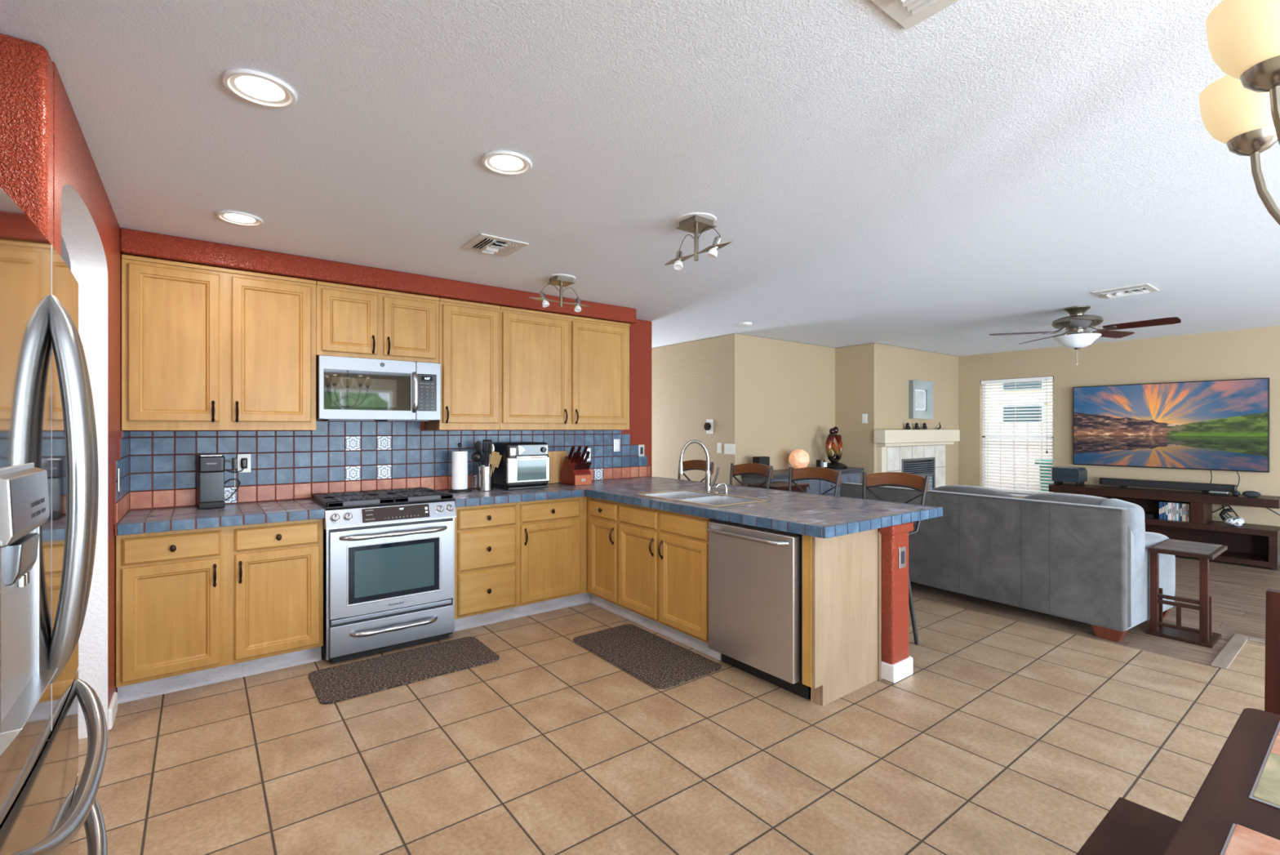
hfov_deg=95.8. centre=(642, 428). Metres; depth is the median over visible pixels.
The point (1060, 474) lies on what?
speaker
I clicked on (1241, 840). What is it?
placemat
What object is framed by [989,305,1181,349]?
ceiling fan
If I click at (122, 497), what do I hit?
backsplash
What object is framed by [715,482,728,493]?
soap dispenser
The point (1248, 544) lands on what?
media console
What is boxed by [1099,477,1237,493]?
soundbar
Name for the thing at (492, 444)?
spoon
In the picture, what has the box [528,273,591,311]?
track light
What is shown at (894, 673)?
baseboard
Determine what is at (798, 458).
salt lamp
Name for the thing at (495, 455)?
wooden spatula
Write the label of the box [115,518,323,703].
base cabinet
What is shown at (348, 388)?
microwave oven
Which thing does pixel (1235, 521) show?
animal figurine
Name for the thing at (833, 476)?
bar stool
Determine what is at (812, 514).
countertop
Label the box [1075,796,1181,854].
bench
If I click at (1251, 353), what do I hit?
wall
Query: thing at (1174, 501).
case
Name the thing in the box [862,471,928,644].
bar stool
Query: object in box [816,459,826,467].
candle jar
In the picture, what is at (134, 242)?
wall
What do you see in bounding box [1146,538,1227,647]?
side table
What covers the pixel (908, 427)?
figurine
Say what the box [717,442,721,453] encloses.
light switch
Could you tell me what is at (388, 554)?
gas range
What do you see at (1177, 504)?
case
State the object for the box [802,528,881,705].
peninsula end panel
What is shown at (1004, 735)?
floor
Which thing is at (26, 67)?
wall
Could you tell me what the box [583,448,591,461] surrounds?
wall outlet
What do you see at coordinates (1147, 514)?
cable box
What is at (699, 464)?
bar stool
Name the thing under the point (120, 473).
socket
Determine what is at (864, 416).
light switch
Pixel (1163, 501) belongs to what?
case
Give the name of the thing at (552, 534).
base cabinet
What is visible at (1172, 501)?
case
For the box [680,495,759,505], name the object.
basin
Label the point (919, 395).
artwork
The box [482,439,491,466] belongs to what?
slotted turner
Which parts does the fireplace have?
mantel moulding, metal frame, glass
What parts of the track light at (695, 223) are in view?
bulb, stem, ceiling plate, bulb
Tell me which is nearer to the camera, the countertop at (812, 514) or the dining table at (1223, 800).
the dining table at (1223, 800)
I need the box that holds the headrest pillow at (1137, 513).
[1100,497,1144,530]
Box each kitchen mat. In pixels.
[308,635,499,703]
[573,623,721,688]
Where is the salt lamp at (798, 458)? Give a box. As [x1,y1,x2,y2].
[788,448,809,469]
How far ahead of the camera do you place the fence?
9.52 m
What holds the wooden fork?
in the utensil crock
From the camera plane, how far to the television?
6.51 m
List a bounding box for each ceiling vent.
[461,233,528,257]
[870,0,959,30]
[1091,283,1159,298]
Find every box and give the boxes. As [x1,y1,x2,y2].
[1144,511,1158,518]
[1208,490,1230,495]
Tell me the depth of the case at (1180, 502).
6.26 m
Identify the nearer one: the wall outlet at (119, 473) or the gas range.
the wall outlet at (119, 473)
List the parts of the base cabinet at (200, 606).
drawer, door, knob, handle, handle, drawer, door, knob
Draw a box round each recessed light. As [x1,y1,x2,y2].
[215,210,263,226]
[221,68,297,107]
[480,150,532,175]
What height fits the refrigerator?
1.800 m
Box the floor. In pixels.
[77,555,1279,854]
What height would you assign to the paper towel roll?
0.280 m
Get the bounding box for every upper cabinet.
[121,254,316,430]
[315,280,439,363]
[424,297,500,429]
[499,306,630,429]
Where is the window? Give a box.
[982,380,1053,496]
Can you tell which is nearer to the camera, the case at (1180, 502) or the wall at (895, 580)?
the wall at (895, 580)
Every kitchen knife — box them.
[566,446,574,459]
[569,452,577,462]
[574,445,581,459]
[574,451,581,462]
[578,451,586,462]
[580,445,588,457]
[582,451,590,462]
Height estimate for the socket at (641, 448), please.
0.068 m
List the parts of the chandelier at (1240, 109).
lamp shade, lamp shade, arm, arm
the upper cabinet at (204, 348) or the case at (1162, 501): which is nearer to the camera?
the upper cabinet at (204, 348)
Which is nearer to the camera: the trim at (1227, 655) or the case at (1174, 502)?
the trim at (1227, 655)
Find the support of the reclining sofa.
on the floor
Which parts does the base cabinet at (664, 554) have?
door, panel, handle, handle, door, panel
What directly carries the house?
on the ground
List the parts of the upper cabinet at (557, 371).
door, crown moulding, handle, handle, door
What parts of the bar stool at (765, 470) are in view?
post, crest rail, post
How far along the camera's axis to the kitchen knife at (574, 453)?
4.82 m
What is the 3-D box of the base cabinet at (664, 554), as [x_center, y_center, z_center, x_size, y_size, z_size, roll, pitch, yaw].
[0.332,0.953,3.955,0.642,0.861,0.954,0,0,-37]
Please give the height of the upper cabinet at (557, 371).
0.930 m
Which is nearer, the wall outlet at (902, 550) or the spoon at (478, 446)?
the wall outlet at (902, 550)
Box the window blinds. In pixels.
[981,376,1053,493]
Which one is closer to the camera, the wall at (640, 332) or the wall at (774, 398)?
the wall at (640, 332)
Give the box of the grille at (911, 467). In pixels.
[903,461,933,474]
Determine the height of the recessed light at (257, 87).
0.011 m
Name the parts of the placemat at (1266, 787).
cloth panel, cloth panel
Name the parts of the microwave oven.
door glass, handle, control frame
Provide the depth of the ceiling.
2.17 m
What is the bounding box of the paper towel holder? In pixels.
[447,443,471,493]
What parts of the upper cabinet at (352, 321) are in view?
door, handle, crown moulding, handle, door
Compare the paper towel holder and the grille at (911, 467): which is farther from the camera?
the grille at (911, 467)
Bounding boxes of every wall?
[0,33,53,245]
[52,62,122,738]
[120,227,636,324]
[129,319,651,581]
[651,333,835,485]
[835,342,959,485]
[877,521,913,664]
[958,325,1279,526]
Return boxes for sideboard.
[742,466,863,496]
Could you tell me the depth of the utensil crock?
4.35 m
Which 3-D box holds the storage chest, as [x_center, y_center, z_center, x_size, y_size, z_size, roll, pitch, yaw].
[1.362,0.968,5.814,0.500,0.830,0.380,0,0,-37]
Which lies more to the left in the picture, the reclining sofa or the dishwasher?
the dishwasher
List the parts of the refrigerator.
dispenser panel, door, freezer drawer, handle, door, freezer drawer, handle, handle, handle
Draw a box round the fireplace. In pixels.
[873,429,959,489]
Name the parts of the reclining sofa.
arm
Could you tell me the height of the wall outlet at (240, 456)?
0.116 m
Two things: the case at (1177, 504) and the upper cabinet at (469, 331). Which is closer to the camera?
the upper cabinet at (469, 331)
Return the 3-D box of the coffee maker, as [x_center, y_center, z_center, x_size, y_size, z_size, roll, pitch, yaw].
[-2.549,0.312,3.506,0.231,0.313,0.204,0,0,-37]
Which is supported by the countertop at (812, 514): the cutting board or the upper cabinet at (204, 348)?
the cutting board
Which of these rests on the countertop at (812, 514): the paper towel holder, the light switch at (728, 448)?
the paper towel holder
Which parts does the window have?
sill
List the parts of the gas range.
knob, knob, kick plate, warming drawer, oven door, handle, handle, door glass, knob, knob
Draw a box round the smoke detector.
[738,321,751,326]
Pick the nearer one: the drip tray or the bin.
the drip tray
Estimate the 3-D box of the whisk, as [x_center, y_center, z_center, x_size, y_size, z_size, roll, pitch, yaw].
[-1.184,0.301,4.364,0.037,0.287,0.044,0,0,-37]
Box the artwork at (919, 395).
[915,391,924,408]
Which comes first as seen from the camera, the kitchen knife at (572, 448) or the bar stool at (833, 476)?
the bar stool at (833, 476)
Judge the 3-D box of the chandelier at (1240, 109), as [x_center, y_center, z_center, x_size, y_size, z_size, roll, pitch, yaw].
[1.238,-0.649,0.868,0.613,0.815,0.616,0,0,-37]
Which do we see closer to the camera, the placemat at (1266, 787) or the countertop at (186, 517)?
the placemat at (1266, 787)
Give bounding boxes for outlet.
[117,467,121,491]
[237,453,250,472]
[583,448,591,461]
[638,444,644,456]
[898,546,906,568]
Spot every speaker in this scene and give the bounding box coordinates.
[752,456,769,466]
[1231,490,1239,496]
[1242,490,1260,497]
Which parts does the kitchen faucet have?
lever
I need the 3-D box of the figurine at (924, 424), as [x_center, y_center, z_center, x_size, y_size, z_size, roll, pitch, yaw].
[3.761,-0.034,7.715,0.075,0.089,0.055,0,0,-37]
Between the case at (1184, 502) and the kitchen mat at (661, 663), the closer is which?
the kitchen mat at (661, 663)
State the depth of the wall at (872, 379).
7.41 m
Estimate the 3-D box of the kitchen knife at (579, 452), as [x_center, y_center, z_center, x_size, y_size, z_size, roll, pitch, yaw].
[-0.553,0.258,4.867,0.026,0.128,0.098,0,0,-37]
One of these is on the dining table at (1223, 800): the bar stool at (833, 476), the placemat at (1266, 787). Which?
the placemat at (1266, 787)
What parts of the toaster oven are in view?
handle, door, door glass, handle, control panel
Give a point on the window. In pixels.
(983, 396)
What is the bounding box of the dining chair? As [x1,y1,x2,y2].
[1264,587,1279,714]
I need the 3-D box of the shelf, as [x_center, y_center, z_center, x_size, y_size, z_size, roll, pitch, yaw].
[5.773,0.735,6.519,0.440,0.087,1.925,0,0,-37]
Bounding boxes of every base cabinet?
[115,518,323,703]
[454,502,517,631]
[513,496,590,618]
[587,497,626,618]
[618,502,722,660]
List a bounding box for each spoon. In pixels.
[475,440,482,466]
[486,443,494,466]
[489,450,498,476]
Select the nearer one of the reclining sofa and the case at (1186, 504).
the reclining sofa
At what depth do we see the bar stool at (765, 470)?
4.94 m
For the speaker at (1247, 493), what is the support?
on the media console
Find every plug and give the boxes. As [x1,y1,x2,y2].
[225,457,237,469]
[240,458,247,467]
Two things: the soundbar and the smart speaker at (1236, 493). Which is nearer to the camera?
the smart speaker at (1236, 493)
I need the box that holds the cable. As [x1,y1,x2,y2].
[1211,504,1228,512]
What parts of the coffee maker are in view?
plate, power cord, power cord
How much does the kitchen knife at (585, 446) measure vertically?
0.147 m
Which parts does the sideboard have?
drawer, drawer, drawer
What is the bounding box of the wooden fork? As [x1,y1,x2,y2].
[491,454,502,471]
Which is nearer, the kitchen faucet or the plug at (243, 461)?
the plug at (243, 461)
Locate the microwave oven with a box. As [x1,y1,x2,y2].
[315,355,440,421]
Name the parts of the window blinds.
rail, pull cord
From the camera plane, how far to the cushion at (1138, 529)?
3.80 m
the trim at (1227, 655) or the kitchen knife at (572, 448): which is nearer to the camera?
the trim at (1227, 655)
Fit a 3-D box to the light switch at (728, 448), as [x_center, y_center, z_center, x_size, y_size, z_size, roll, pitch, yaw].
[0.965,0.226,6.448,0.009,0.116,0.162,0,0,-37]
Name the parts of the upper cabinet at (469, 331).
handle, crown moulding, door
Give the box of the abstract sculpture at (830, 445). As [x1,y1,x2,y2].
[825,426,847,468]
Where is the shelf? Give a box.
[1048,482,1279,508]
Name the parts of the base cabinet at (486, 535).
drawer, drawer, drawer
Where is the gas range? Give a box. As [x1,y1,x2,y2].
[310,487,456,662]
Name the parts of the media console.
panel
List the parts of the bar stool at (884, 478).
post, crest rail, leg, post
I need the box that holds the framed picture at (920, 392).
[908,379,933,418]
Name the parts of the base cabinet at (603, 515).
drawer, door, handle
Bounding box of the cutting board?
[547,450,567,483]
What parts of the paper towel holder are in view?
tension arm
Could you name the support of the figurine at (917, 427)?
on the fireplace
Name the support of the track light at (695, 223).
attached to the ceiling
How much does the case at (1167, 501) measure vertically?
0.190 m
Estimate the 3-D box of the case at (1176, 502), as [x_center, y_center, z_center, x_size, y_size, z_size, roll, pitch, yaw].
[5.841,0.902,6.326,0.136,0.190,0.014,0,0,-37]
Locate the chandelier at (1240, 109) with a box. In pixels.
[1198,0,1279,225]
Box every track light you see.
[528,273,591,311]
[664,212,732,270]
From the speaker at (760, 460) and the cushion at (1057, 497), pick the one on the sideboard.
the speaker at (760, 460)
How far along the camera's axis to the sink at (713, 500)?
4.04 m
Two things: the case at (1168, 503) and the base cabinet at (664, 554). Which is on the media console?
the case at (1168, 503)
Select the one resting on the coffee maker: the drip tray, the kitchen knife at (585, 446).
the drip tray
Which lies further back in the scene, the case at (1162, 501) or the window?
the window
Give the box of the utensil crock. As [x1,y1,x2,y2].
[477,465,493,490]
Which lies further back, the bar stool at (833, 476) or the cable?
the cable
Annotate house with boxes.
[986,380,1052,422]
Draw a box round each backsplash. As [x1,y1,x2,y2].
[114,430,128,524]
[128,420,650,510]
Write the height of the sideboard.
0.900 m
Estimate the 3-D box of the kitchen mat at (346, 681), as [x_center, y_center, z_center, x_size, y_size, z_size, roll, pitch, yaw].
[-1.369,1.377,3.364,0.960,0.010,0.477,0,0,-37]
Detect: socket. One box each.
[120,472,121,486]
[640,447,643,453]
[901,551,904,564]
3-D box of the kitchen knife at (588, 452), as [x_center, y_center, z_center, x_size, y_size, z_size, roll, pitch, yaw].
[-0.485,0.258,4.920,0.026,0.128,0.098,0,0,-37]
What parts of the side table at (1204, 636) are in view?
leg, post, plate, leg, post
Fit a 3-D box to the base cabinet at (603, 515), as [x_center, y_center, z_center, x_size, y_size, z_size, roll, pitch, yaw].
[-0.111,0.953,4.532,0.642,0.861,0.500,0,0,-37]
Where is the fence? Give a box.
[986,421,1052,490]
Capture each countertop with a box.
[115,498,324,535]
[309,476,942,537]
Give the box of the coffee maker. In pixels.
[198,453,244,509]
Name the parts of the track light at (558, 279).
bulb, ceiling plate, stem, bulb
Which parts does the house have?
pane, pane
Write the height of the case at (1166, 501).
0.190 m
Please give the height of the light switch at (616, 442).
0.116 m
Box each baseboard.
[107,692,117,729]
[880,655,912,683]
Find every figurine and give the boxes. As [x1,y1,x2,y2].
[905,422,911,429]
[914,422,919,429]
[922,422,927,429]
[1218,508,1244,526]
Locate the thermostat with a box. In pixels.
[703,418,713,433]
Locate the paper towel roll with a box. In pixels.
[451,450,467,488]
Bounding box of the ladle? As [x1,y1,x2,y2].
[471,452,481,467]
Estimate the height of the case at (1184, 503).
0.190 m
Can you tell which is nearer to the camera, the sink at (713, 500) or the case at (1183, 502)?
the sink at (713, 500)
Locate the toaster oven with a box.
[493,441,550,489]
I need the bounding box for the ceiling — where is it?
[0,0,1279,356]
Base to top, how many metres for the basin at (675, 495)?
0.167 m
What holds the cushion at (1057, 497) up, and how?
on the reclining sofa
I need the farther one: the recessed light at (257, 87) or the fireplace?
the fireplace
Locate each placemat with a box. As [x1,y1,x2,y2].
[1220,822,1279,854]
[1248,720,1279,808]
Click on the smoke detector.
(746, 323)
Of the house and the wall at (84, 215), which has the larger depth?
the house
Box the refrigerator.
[0,187,107,854]
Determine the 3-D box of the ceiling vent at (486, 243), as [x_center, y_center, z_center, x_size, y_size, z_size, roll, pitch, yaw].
[-0.854,-1.045,3.330,0.280,0.023,0.303,0,0,-37]
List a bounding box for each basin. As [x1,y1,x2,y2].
[643,490,720,499]
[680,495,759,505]
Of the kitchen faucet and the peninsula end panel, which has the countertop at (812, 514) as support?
the kitchen faucet
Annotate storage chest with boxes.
[747,480,809,492]
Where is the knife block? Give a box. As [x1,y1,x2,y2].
[560,455,591,484]
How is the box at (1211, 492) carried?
on the media console
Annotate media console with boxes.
[1048,482,1279,569]
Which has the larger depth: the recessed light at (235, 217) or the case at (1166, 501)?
the case at (1166, 501)
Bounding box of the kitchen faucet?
[678,439,719,492]
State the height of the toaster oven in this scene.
0.360 m
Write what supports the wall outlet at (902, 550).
attached to the wall at (895, 580)
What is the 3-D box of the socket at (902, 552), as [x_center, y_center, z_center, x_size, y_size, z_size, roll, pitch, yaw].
[1.437,0.711,3.198,0.033,0.068,0.005,0,0,-37]
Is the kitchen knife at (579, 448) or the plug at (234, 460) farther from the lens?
the kitchen knife at (579, 448)
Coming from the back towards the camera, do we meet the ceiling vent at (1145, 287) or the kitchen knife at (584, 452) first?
the kitchen knife at (584, 452)
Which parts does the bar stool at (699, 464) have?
crest rail, post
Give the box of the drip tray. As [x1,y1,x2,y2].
[198,500,225,509]
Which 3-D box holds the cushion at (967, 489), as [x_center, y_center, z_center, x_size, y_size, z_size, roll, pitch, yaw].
[2.691,0.743,4.762,0.280,0.545,0.723,0,0,-33]
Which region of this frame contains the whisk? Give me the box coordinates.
[482,449,488,466]
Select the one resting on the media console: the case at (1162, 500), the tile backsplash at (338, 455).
the case at (1162, 500)
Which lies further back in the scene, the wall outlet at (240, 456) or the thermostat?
the thermostat
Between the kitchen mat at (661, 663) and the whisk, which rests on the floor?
the kitchen mat at (661, 663)
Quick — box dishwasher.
[706,518,808,698]
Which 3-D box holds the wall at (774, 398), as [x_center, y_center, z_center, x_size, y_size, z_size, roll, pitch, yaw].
[0.824,0.163,8.198,1.895,2.440,3.100,0,0,-37]
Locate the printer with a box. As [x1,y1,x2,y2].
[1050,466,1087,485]
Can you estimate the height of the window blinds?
1.552 m
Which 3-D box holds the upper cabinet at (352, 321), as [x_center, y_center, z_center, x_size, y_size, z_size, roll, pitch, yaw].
[-1.827,-0.692,3.962,0.760,0.460,0.400,0,0,-37]
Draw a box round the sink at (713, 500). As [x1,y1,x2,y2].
[635,489,769,506]
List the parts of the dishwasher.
handle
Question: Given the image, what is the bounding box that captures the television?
[1073,377,1270,472]
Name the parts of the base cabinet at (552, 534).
handle, drawer, door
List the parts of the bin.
lid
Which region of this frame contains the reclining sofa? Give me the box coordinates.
[840,481,1175,641]
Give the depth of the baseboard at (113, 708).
2.69 m
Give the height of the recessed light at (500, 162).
0.011 m
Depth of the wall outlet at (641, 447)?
5.58 m
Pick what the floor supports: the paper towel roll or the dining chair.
the dining chair
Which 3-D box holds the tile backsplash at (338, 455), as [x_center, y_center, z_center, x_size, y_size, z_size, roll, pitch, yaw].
[-1.447,0.206,4.498,3.837,0.525,0.010,0,0,-37]
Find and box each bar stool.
[677,459,714,481]
[729,462,773,488]
[788,466,841,495]
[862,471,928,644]
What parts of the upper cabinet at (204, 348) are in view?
door, handle, crown moulding, handle, door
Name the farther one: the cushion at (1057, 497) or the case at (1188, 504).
the case at (1188, 504)
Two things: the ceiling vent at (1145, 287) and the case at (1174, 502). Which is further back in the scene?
the case at (1174, 502)
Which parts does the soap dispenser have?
spout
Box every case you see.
[1159,500,1163,519]
[1160,501,1163,519]
[1162,501,1165,519]
[1164,501,1167,519]
[1165,501,1169,519]
[1167,501,1172,519]
[1169,501,1173,519]
[1171,501,1174,519]
[1173,502,1176,519]
[1174,502,1177,519]
[1176,502,1180,520]
[1178,502,1182,520]
[1180,502,1184,520]
[1182,502,1185,520]
[1183,502,1186,521]
[1185,502,1189,521]
[1187,502,1190,521]
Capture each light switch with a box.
[613,439,619,451]
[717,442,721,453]
[724,443,734,454]
[862,413,867,422]
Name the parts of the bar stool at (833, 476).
post, crest rail, post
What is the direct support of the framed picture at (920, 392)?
attached to the wall at (872, 379)
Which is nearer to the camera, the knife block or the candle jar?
the knife block
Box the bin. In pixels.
[1034,459,1052,491]
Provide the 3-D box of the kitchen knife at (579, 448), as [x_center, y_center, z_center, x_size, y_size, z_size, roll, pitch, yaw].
[-0.559,0.220,4.904,0.030,0.147,0.113,0,0,-37]
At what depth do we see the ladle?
4.33 m
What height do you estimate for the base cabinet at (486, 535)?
0.861 m
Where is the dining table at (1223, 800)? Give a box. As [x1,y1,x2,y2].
[1163,707,1279,854]
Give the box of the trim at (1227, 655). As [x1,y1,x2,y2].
[1210,633,1265,668]
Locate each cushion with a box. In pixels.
[931,484,1013,497]
[1022,492,1107,505]
[1131,522,1145,567]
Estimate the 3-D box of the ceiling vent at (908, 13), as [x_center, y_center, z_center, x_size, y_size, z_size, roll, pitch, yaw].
[0.663,-1.045,1.284,0.340,0.023,0.340,0,0,-37]
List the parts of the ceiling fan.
blade, blade, lamp shade, blade, blade, blade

